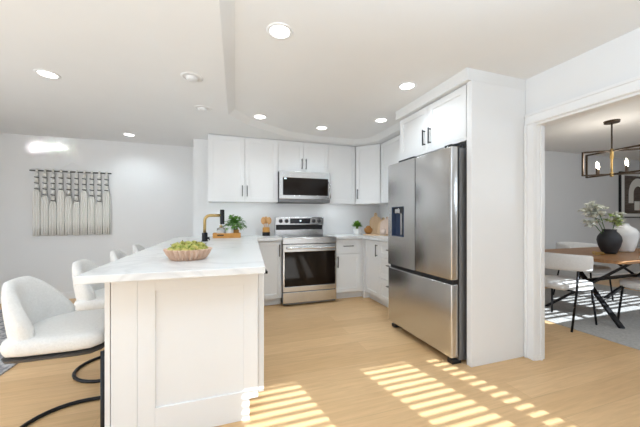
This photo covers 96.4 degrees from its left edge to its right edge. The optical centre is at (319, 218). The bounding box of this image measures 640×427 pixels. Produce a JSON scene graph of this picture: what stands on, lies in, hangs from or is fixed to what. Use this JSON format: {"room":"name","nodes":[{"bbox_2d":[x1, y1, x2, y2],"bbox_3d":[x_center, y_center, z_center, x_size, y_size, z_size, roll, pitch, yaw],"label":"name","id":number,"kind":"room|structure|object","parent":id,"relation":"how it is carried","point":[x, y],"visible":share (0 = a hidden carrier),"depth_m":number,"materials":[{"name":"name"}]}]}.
{"room":"kitchen","nodes":[
{"label":"kitchen","id":0,"kind":"room"},
{"bbox_2d":[0,133,192,295],"bbox_3d":[-3.510,-0.005,4.327,3.080,2.350,0.170,0,0,-18],"label":"wall","id":1,"kind":"structure","parent":0,"point":[150,188],"depth_m":4.25,"materials":[{"name":"paint"}]},
{"bbox_2d":[0,292,75,303],"bbox_3d":[-3.409,1.120,4.263,2.930,0.100,0.015,0,0,-18],"label":"baseboard","id":2,"kind":"structure","parent":1,"relation":"attached to","point":[70,295],"depth_m":4.17,"materials":[{"name":"white paint"}]},
{"bbox_2d":[29,162,110,235],"bbox_3d":[-3.616,-0.291,4.172,0.970,1.081,0.053,0,0,-18],"label":"wall hanging","id":3,"kind":"object","parent":1,"relation":"attached to","point":[65,217],"depth_m":4.15,"materials":[{"name":"grey fabric"}]},
{"bbox_2d":[193,139,378,236],"bbox_3d":[-0.465,-0.005,4.963,3.100,2.350,0.890,0,0,-18],"label":"wall","id":4,"kind":"structure","parent":0,"point":[338,219],"depth_m":4.31,"materials":[{"name":"paint"}]},
{"bbox_2d":[208,134,277,203],"bbox_3d":[-1.092,-0.681,4.092,0.935,0.902,0.363,0,0,-18],"label":"upper cabinet","id":5,"kind":"object","parent":4,"relation":"attached to","point":[240,169],"visible":1,"depth_m":3.94,"materials":[{"name":"paint"}]},
{"bbox_2d":[278,140,327,172],"bbox_3d":[-0.286,-0.906,4.361,0.762,0.452,0.363,0,0,-18],"label":"upper cabinet","id":6,"kind":"object","parent":4,"relation":"attached to","point":[292,155],"visible":0.8,"depth_m":4.21,"materials":[{"name":"paint"}]},
{"bbox_2d":[278,171,330,203],"bbox_3d":[-0.266,-0.454,4.301,0.756,0.438,0.481,0,0,-18],"label":"microwave","id":7,"kind":"object","parent":6,"relation":"attached to","point":[294,187],"visible":0.99,"depth_m":4.13,"materials":[{"name":"silver metal"}]},
{"bbox_2d":[324,144,354,204],"bbox_3d":[0.292,-0.681,4.554,0.456,0.902,0.363,0,0,-18],"label":"upper cabinet","id":8,"kind":"object","parent":4,"relation":"attached to","point":[341,159],"visible":0.73,"depth_m":4.42,"materials":[{"name":"paint"}]},
{"bbox_2d":[350,144,387,204],"bbox_3d":[0.838,-0.681,4.606,0.610,0.902,0.608,0,0,-18],"label":"upper cabinet","id":9,"kind":"object","parent":4,"relation":"attached to","point":[368,157],"visible":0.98,"depth_m":4.40,"materials":[{"name":"paint"}]},
{"bbox_2d":[0,0,639,159],"bbox_3d":[2.015,-1.230,2.649,12.500,0.100,6.850,0,0,-18],"label":"ceiling","id":10,"kind":"structure","parent":0,"point":[341,68],"depth_m":2.14,"materials":[{"name":"paint"}]},
{"bbox_2d":[33,69,60,78],"bbox_3d":[-2.224,-1.177,2.336,0.168,0.006,0.168,0,0,-18],"label":"recessed light","id":11,"kind":"object","parent":10,"relation":"in","point":[42,72],"visible":1,"depth_m":2.33,"materials":[{"name":"white paint"}]},
{"bbox_2d":[37,71,56,77],"bbox_3d":[-2.224,-1.178,2.336,0.120,0.002,0.120,0,0,-18],"label":"diffuser","id":12,"kind":"object","parent":11,"relation":"attached to","point":[47,74],"depth_m":2.34,"materials":[{"name":"white plastic"}]},
{"bbox_2d":[122,133,135,136],"bbox_3d":[-2.679,-1.177,4.019,0.168,0.006,0.168,0,0,-18],"label":"recessed light","id":13,"kind":"object","parent":10,"relation":"in","point":[125,134],"visible":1,"depth_m":4.00,"materials":[{"name":"white paint"}]},
{"bbox_2d":[180,72,202,82],"bbox_3d":[-1.026,-1.121,2.293,0.168,0.024,0.168,0,0,-18],"label":"smoke detector","id":14,"kind":"object","parent":10,"relation":"attached to","point":[188,76],"visible":1,"depth_m":2.27,"materials":[{"name":"white paint"}]},
{"bbox_2d":[194,105,211,111],"bbox_3d":[-1.202,-1.121,2.941,0.168,0.024,0.168,0,0,-18],"label":"ceiling light","id":15,"kind":"object","parent":10,"relation":"attached to","point":[202,108],"visible":1,"depth_m":2.91,"materials":[{"name":"white paint"}]},
{"bbox_2d":[253,114,266,118],"bbox_3d":[-0.693,-1.177,3.311,0.168,0.006,0.168,0,0,-18],"label":"recessed light","id":16,"kind":"object","parent":10,"relation":"in","point":[257,116],"visible":1,"depth_m":3.30,"materials":[{"name":"white paint"}]},
{"bbox_2d":[266,22,292,39],"bbox_3d":[-0.254,-1.177,1.802,0.168,0.006,0.168,0,0,-18],"label":"recessed light","id":17,"kind":"object","parent":10,"relation":"in","point":[279,30],"visible":1,"depth_m":1.79,"materials":[{"name":"white paint"}]},
{"bbox_2d":[270,25,288,37],"bbox_3d":[-0.254,-1.178,1.802,0.120,0.002,0.120,0,0,-18],"label":"diffuser","id":18,"kind":"object","parent":17,"relation":"attached to","point":[276,31],"depth_m":1.80,"materials":[{"name":"white plastic"}]},
{"bbox_2d":[315,126,327,129],"bbox_3d":[0.024,-1.177,3.719,0.168,0.006,0.168,0,0,-18],"label":"recessed light","id":19,"kind":"object","parent":10,"relation":"in","point":[317,127],"visible":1,"depth_m":3.70,"materials":[{"name":"white paint"}]},
{"bbox_2d":[139,0,525,146],"bbox_3d":[0.539,-1.157,1.766,2.980,0.047,5.810,0,0,-18],"label":"ceiling soffit","id":20,"kind":"structure","parent":10,"relation":"attached to","point":[195,36],"depth_m":2.22,"materials":[{"name":"paint"}]},
{"bbox_2d":[374,118,387,122],"bbox_3d":[0.733,-1.177,3.428,0.168,0.006,0.168,0,0,-18],"label":"recessed light","id":21,"kind":"object","parent":10,"relation":"in","point":[378,120],"visible":1,"depth_m":3.43,"materials":[{"name":"white paint"}]},
{"bbox_2d":[397,81,416,89],"bbox_3d":[0.774,-1.177,2.546,0.168,0.006,0.168,0,0,-18],"label":"recessed light","id":22,"kind":"object","parent":10,"relation":"in","point":[409,85],"visible":1,"depth_m":2.53,"materials":[{"name":"white paint"}]},
{"bbox_2d":[400,83,413,88],"bbox_3d":[0.774,-1.178,2.546,0.120,0.002,0.120,0,0,-18],"label":"diffuser","id":23,"kind":"object","parent":22,"relation":"attached to","point":[403,85],"depth_m":2.54,"materials":[{"name":"white plastic"}]},
{"bbox_2d":[581,119,639,177],"bbox_3d":[3.527,-0.843,3.459,0.282,0.675,0.509,0,0,-39],"label":"chandelier","id":24,"kind":"object","parent":10,"relation":"hanging from","point":[613,121],"visible":1,"depth_m":3.46,"materials":[{"name":"brown metal"}]},
{"bbox_2d":[625,158,627,171],"bbox_3d":[3.554,-0.620,3.322,0.022,0.160,0.022,0,0,-18],"label":"bulb","id":25,"kind":"object","parent":24,"relation":"on","point":[626,166],"depth_m":3.31,"materials":[{"name":"white glass"}]},
{"bbox_2d":[0,278,639,426],"bbox_3d":[2.015,1.200,2.649,12.500,0.060,6.850,0,0,-18],"label":"floor","id":26,"kind":"structure","parent":0,"point":[342,362],"depth_m":2.04,"materials":[{"name":"brown wood"}]},
{"bbox_2d":[0,309,17,375],"bbox_3d":[-3.351,1.164,2.493,1.620,0.012,2.650,0,0,-18],"label":"rug","id":27,"kind":"object","parent":26,"relation":"on","point":[3,367],"visible":0.02,"depth_m":2.72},
{"bbox_2d":[0,276,104,426],"bbox_3d":[-1.412,0.745,1.606,0.509,0.850,0.500,0,0,-18],"label":"bar stool","id":28,"kind":"object","parent":26,"relation":"on","point":[41,323],"visible":0.87,"depth_m":1.46,"materials":[{"name":"beige fabric"}]},
{"bbox_2d":[72,259,104,382],"bbox_3d":[-1.633,0.745,2.270,0.509,0.850,0.500,0,0,-18],"label":"bar stool","id":29,"kind":"object","parent":26,"relation":"on","point":[88,296],"visible":0.44,"depth_m":2.05,"materials":[{"name":"beige fabric"}]},
{"bbox_2d":[110,250,127,261],"bbox_3d":[-1.868,0.745,2.972,0.509,0.850,0.500,0,0,-18],"label":"bar stool","id":30,"kind":"object","parent":26,"relation":"on","point":[115,254],"visible":0.07,"depth_m":2.87,"materials":[{"name":"beige fabric"}]},
{"bbox_2d":[132,244,144,253],"bbox_3d":[-2.092,0.745,3.645,0.509,0.850,0.500,0,0,-18],"label":"bar stool","id":31,"kind":"object","parent":26,"relation":"on","point":[136,247],"visible":0.15,"depth_m":3.49,"materials":[{"name":"beige fabric"}]},
{"bbox_2d":[105,274,257,426],"bbox_3d":[-1.028,0.731,2.881,0.770,0.879,2.769,0,0,-13],"label":"base cabinet","id":32,"kind":"object","parent":26,"relation":"on","point":[180,352],"visible":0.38,"depth_m":1.56,"materials":[{"name":"paint"}]},
{"bbox_2d":[73,235,281,284],"bbox_3d":[-0.894,0.272,2.832,1.357,0.036,2.878,0,0,-18],"label":"countertop","id":33,"kind":"structure","parent":32,"relation":"on","point":[228,256],"depth_m":1.62,"materials":[{"name":"white stone"}]},
{"bbox_2d":[163,247,212,260],"bbox_3d":[-0.827,0.220,1.801,0.285,0.068,0.283,0,0,16],"label":"bowl","id":34,"kind":"object","parent":33,"relation":"on","point":[189,255],"visible":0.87,"depth_m":1.70,"materials":[{"name":"brown wood"}]},
{"bbox_2d":[201,210,224,241],"bbox_3d":[-1.208,0.076,3.234,0.246,0.356,0.072,0,0,-18],"label":"faucet","id":35,"kind":"object","parent":33,"relation":"on","point":[205,237],"visible":1,"depth_m":3.21,"materials":[{"name":"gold metal"}]},
{"bbox_2d":[213,232,240,237],"bbox_3d":[-1.253,0.223,3.851,0.350,0.062,0.222,0,0,-18],"label":"serving tray","id":36,"kind":"object","parent":33,"relation":"on","point":[215,235],"visible":0.94,"depth_m":3.75,"materials":[{"name":"brown wood"}]},
{"bbox_2d":[217,224,224,232],"bbox_3d":[-1.318,0.150,3.809,0.107,0.182,0.107,0,0,-18],"label":"soap bottle","id":37,"kind":"object","parent":36,"relation":"on","point":[220,229],"visible":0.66,"depth_m":3.77,"materials":[{"name":"clear glass"}]},
{"bbox_2d":[225,226,233,232],"bbox_3d":[-1.216,0.169,3.835,0.110,0.145,0.116,0,0,-18],"label":"mug","id":38,"kind":"object","parent":36,"relation":"on","point":[229,230],"visible":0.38,"depth_m":3.79,"materials":[{"name":"white ceramic"}]},
{"bbox_2d":[222,214,246,232],"bbox_3d":[-1.181,0.092,3.902,0.356,0.298,0.318,0,0,8],"label":"potted plant","id":39,"kind":"object","parent":36,"relation":"on","point":[233,221],"visible":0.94,"depth_m":3.88,"materials":[{"name":"green plant"}]},
{"bbox_2d":[262,227,269,235],"bbox_3d":[-0.796,0.192,4.236,0.112,0.125,0.112,0,0,-18],"label":"utensil crock","id":40,"kind":"object","parent":33,"relation":"on","point":[266,230],"visible":1,"depth_m":4.19,"materials":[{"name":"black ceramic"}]},
{"bbox_2d":[261,217,265,226],"bbox_3d":[-0.836,0.084,4.222,0.072,0.218,0.016,0,0,-18],"label":"wooden spoon","id":41,"kind":"object","parent":40,"relation":"in","point":[263,220],"visible":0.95,"depth_m":4.22,"materials":[{"name":"brown wood"}]},
{"bbox_2d":[263,227,269,231],"bbox_3d":[-0.796,0.164,4.236,0.108,0.070,0.108,0,0,-18],"label":"cup","id":42,"kind":"object","parent":40,"relation":"on","point":[265,229],"depth_m":4.19,"materials":[{"name":"brown wood"}]},
{"bbox_2d":[258,269,267,391],"bbox_3d":[-0.441,0.673,2.028,0.062,0.758,0.597,0,0,-18],"label":"dishwasher","id":43,"kind":"object","parent":32,"relation":"in","point":[260,276],"visible":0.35,"depth_m":1.74,"materials":[{"name":"paint"}]},
{"bbox_2d":[258,240,281,305],"bbox_3d":[-0.759,0.731,4.055,0.327,0.879,0.642,0,0,-18],"label":"base cabinet","id":44,"kind":"object","parent":26,"relation":"on","point":[271,251],"visible":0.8,"depth_m":3.80,"materials":[{"name":"paint"}]},
{"bbox_2d":[275,217,336,304],"bbox_3d":[-0.223,0.573,4.178,0.762,1.195,0.723,0,0,-18],"label":"range","id":45,"kind":"object","parent":26,"relation":"on","point":[308,255],"visible":0.98,"depth_m":3.92,"materials":[{"name":"grey metal"}]},
{"bbox_2d":[276,235,336,238],"bbox_3d":[-0.218,0.260,4.165,0.762,0.016,0.580,0,0,-18],"label":"cooktop","id":46,"kind":"object","parent":45,"relation":"in","point":[282,236],"depth_m":3.99,"materials":[{"name":"metal"}]},
{"bbox_2d":[336,239,362,298],"bbox_3d":[0.342,0.731,4.423,0.457,0.879,0.642,0,0,-18],"label":"base cabinet","id":47,"kind":"object","parent":26,"relation":"on","point":[349,252],"visible":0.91,"depth_m":4.16,"materials":[{"name":"paint"}]},
{"bbox_2d":[361,239,384,305],"bbox_3d":[0.893,0.731,4.397,0.639,0.879,1.037,0,0,-18],"label":"base cabinet","id":48,"kind":"object","parent":26,"relation":"on","point":[371,256],"visible":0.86,"depth_m":4.05,"materials":[{"name":"paint"}]},
{"bbox_2d":[323,233,387,241],"bbox_3d":[0.788,0.272,4.044,1.062,0.036,1.643,0,0,-18],"label":"countertop","id":49,"kind":"structure","parent":48,"relation":"on","point":[339,236],"depth_m":4.10,"materials":[{"name":"white stone"}]},
{"bbox_2d":[352,221,361,234],"bbox_3d":[0.590,0.138,4.546,0.205,0.231,0.206,0,0,-18],"label":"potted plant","id":50,"kind":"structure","parent":49,"relation":"on","point":[357,231],"depth_m":4.51,"materials":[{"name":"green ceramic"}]},
{"bbox_2d":[353,228,360,234],"bbox_3d":[0.590,0.206,4.551,0.124,0.095,0.123,0,0,-18],"label":"pot","id":51,"kind":"object","parent":50,"relation":"on","point":[357,231],"depth_m":4.50,"materials":[{"name":"white ceramic"}]},
{"bbox_2d":[370,213,380,233],"bbox_3d":[0.942,0.078,4.850,0.200,0.355,0.091,0,0,12],"label":"cutting board","id":52,"kind":"object","parent":49,"relation":"on","point":[374,221],"visible":0.8,"depth_m":4.84,"materials":[{"name":"brown wood"}]},
{"bbox_2d":[363,233,387,235],"bbox_3d":[0.881,0.246,4.374,0.390,0.016,0.244,0,0,40],"label":"serving board","id":53,"kind":"object","parent":49,"relation":"on","point":[371,233],"visible":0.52,"depth_m":4.29,"materials":[{"name":"brown wood"}]},
{"bbox_2d":[364,226,372,233],"bbox_3d":[0.750,0.172,4.435,0.136,0.130,0.136,0,0,-18],"label":"bowl","id":54,"kind":"object","parent":53,"relation":"on","point":[368,230],"visible":0.98,"depth_m":4.39,"materials":[{"name":"orange wood"}]},
{"bbox_2d":[379,229,385,235],"bbox_3d":[0.929,0.204,4.231,0.124,0.100,0.123,0,0,-18],"label":"cup","id":55,"kind":"object","parent":53,"relation":"on","point":[382,231],"visible":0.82,"depth_m":4.20,"materials":[{"name":"white ceramic"}]},
{"bbox_2d":[380,217,387,233],"bbox_3d":[1.033,0.104,4.426,0.220,0.268,0.064,0,0,42],"label":"cutting board","id":56,"kind":"object","parent":53,"relation":"on","point":[384,224],"visible":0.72,"depth_m":4.44,"materials":[{"name":"brown wood"}]},
{"bbox_2d":[377,217,384,233],"bbox_3d":[1.018,0.118,4.651,0.170,0.275,0.084,0,0,37],"label":"cutting board","id":57,"kind":"object","parent":49,"relation":"on","point":[383,218],"visible":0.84,"depth_m":4.67,"materials":[{"name":"brown wood"}]},
{"bbox_2d":[379,241,390,307],"bbox_3d":[1.153,0.731,3.619,0.639,0.879,0.600,0,0,-18],"label":"base cabinet","id":58,"kind":"object","parent":26,"relation":"on","point":[384,266],"visible":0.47,"depth_m":3.71,"materials":[{"name":"paint"}]},
{"bbox_2d":[388,144,466,364],"bbox_3d":[1.261,0.284,2.819,0.783,1.772,0.920,0,0,-18],"label":"refrigerator","id":59,"kind":"object","parent":26,"relation":"on","point":[427,193],"visible":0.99,"depth_m":2.48,"materials":[{"name":"grey metal"}]},
{"bbox_2d":[393,207,402,212],"bbox_3d":[0.833,-0.090,2.973,0.038,0.051,0.201,0,0,-18],"label":"water dispenser","id":60,"kind":"object","parent":59,"relation":"attached to","point":[395,209],"depth_m":2.97,"materials":[{"name":"black plastic"}]},
{"bbox_2d":[399,80,524,366],"bbox_3d":[1.357,0.041,2.822,0.749,2.258,0.985,0,0,-18],"label":"tall cabinet","id":61,"kind":"object","parent":26,"relation":"on","point":[488,120],"visible":0.98,"depth_m":2.34,"materials":[{"name":"paint"}]},
{"bbox_2d":[396,74,525,120],"bbox_3d":[1.355,-1.111,2.825,0.758,0.044,0.988,0,0,-18],"label":"trim","id":62,"kind":"structure","parent":61,"relation":"on","point":[462,81],"depth_m":2.42,"materials":[{"name":"paint"}]},
{"bbox_2d":[545,283,639,349],"bbox_3d":[3.963,1.167,3.604,2.800,0.006,2.330,0,0,-18],"label":"rug","id":63,"kind":"object","parent":26,"relation":"on","point":[562,313],"visible":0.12,"depth_m":3.47,"materials":[{"name":"grey carpet"}]},
{"bbox_2d":[545,252,597,331],"bbox_3d":[2.727,0.771,3.271,0.576,0.802,0.660,0,0,-18],"label":"dining chair","id":64,"kind":"object","parent":63,"relation":"on","point":[557,261],"visible":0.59,"depth_m":3.04,"materials":[{"name":"white fabric"}]},
{"bbox_2d":[553,242,613,302],"bbox_3d":[3.880,0.764,4.233,0.660,0.802,0.576,0,0,-18],"label":"dining chair","id":65,"kind":"object","parent":63,"relation":"on","point":[597,269],"visible":0.38,"depth_m":4.15,"materials":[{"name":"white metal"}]},
{"bbox_2d":[545,247,639,328],"bbox_3d":[3.724,0.799,3.625,1.880,0.747,1.020,0,0,-18],"label":"dining table","id":66,"kind":"object","parent":63,"relation":"on","point":[627,258],"visible":0.52,"depth_m":3.39,"materials":[{"name":"brown wood"}]},
{"bbox_2d":[592,251,604,254],"bbox_3d":[3.221,0.400,3.301,0.108,0.040,0.102,0,0,-18],"label":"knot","id":67,"kind":"object","parent":66,"relation":"on","point":[600,252],"visible":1,"depth_m":3.29,"materials":[{"name":"brown wood"}]},
{"bbox_2d":[596,229,622,253],"bbox_3d":[3.487,0.275,3.451,0.226,0.291,0.226,0,0,-18],"label":"vase","id":68,"kind":"object","parent":66,"relation":"on","point":[610,241],"visible":0.95,"depth_m":3.39,"materials":[{"name":"grey ceramic"}]},
{"bbox_2d":[578,201,608,233],"bbox_3d":[3.307,0.087,3.454,0.358,0.609,0.266,0,0,-38],"label":"flower","id":69,"kind":"object","parent":68,"relation":"in","point":[592,211],"visible":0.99,"depth_m":3.45,"materials":[{"name":"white plant"}]},
{"bbox_2d":[602,212,626,228],"bbox_3d":[3.562,0.152,3.439,0.246,0.476,0.198,0,0,-18],"label":"flower","id":70,"kind":"object","parent":68,"relation":"in","point":[619,219],"visible":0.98,"depth_m":3.43,"materials":[{"name":"green plant"}]},
{"bbox_2d":[612,224,639,251],"bbox_3d":[3.898,0.242,3.672,0.272,0.356,0.272,0,0,-18],"label":"vase","id":71,"kind":"object","parent":66,"relation":"on","point":[630,235],"visible":0.71,"depth_m":3.57,"materials":[{"name":"white ceramic"}]},
{"bbox_2d":[617,256,639,318],"bbox_3d":[3.654,0.764,3.077,0.660,0.802,0.576,0,0,-18],"label":"dining chair","id":72,"kind":"object","parent":63,"relation":"on","point":[631,282],"visible":0.95,"depth_m":3.19,"materials":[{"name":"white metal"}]},
{"bbox_2d":[379,27,639,219],"bbox_3d":[1.971,-0.005,2.165,0.250,2.350,5.960,0,0,-18],"label":"wall","id":73,"kind":"structure","parent":0,"point":[617,60],"depth_m":2.03,"materials":[{"name":"paint"}]},
{"bbox_2d":[381,135,399,202],"bbox_3d":[1.215,-0.681,3.863,0.362,0.902,1.030,0,0,-18],"label":"upper cabinet","id":74,"kind":"object","parent":73,"relation":"attached to","point":[390,149],"visible":0.19,"depth_m":4.14,"materials":[{"name":"paint"}]},
{"bbox_2d":[524,75,639,360],"bbox_3d":[2.114,0.147,1.455,0.128,2.045,2.082,0,0,-18],"label":"trim","id":75,"kind":"structure","parent":73,"relation":"attached to","point":[534,128],"depth_m":2.36,"materials":[{"name":"white paint"}]},
{"bbox_2d":[545,150,639,277],"bbox_3d":[4.423,-0.005,5.197,6.320,2.350,0.140,0,0,-18],"label":"wall","id":76,"kind":"structure","parent":0,"point":[567,192],"depth_m":5.20,"materials":[{"name":"paint"}]},
{"bbox_2d":[580,271,639,280],"bbox_3d":[4.352,1.120,5.092,6.120,0.100,0.015,0,0,-18],"label":"baseboard","id":77,"kind":"structure","parent":76,"relation":"attached to","point":[638,271],"depth_m":5.54,"materials":[{"name":"white paint"}]},
{"bbox_2d":[619,171,639,217],"bbox_3d":[6.381,-0.468,5.756,1.150,0.905,0.035,0,0,-18],"label":"framed picture","id":78,"kind":"object","parent":76,"relation":"attached to","point":[629,184],"visible":0.88,"depth_m":5.67,"materials":[{"name":"black wood"}]},
{"bbox_2d":[625,175,639,213],"bbox_3d":[6.381,-0.475,5.757,0.830,0.750,0.004,0,0,-18],"label":"print","id":79,"kind":"object","parent":78,"relation":"attached to","point":[632,182],"depth_m":5.70,"materials":[{"name":"black paper"}]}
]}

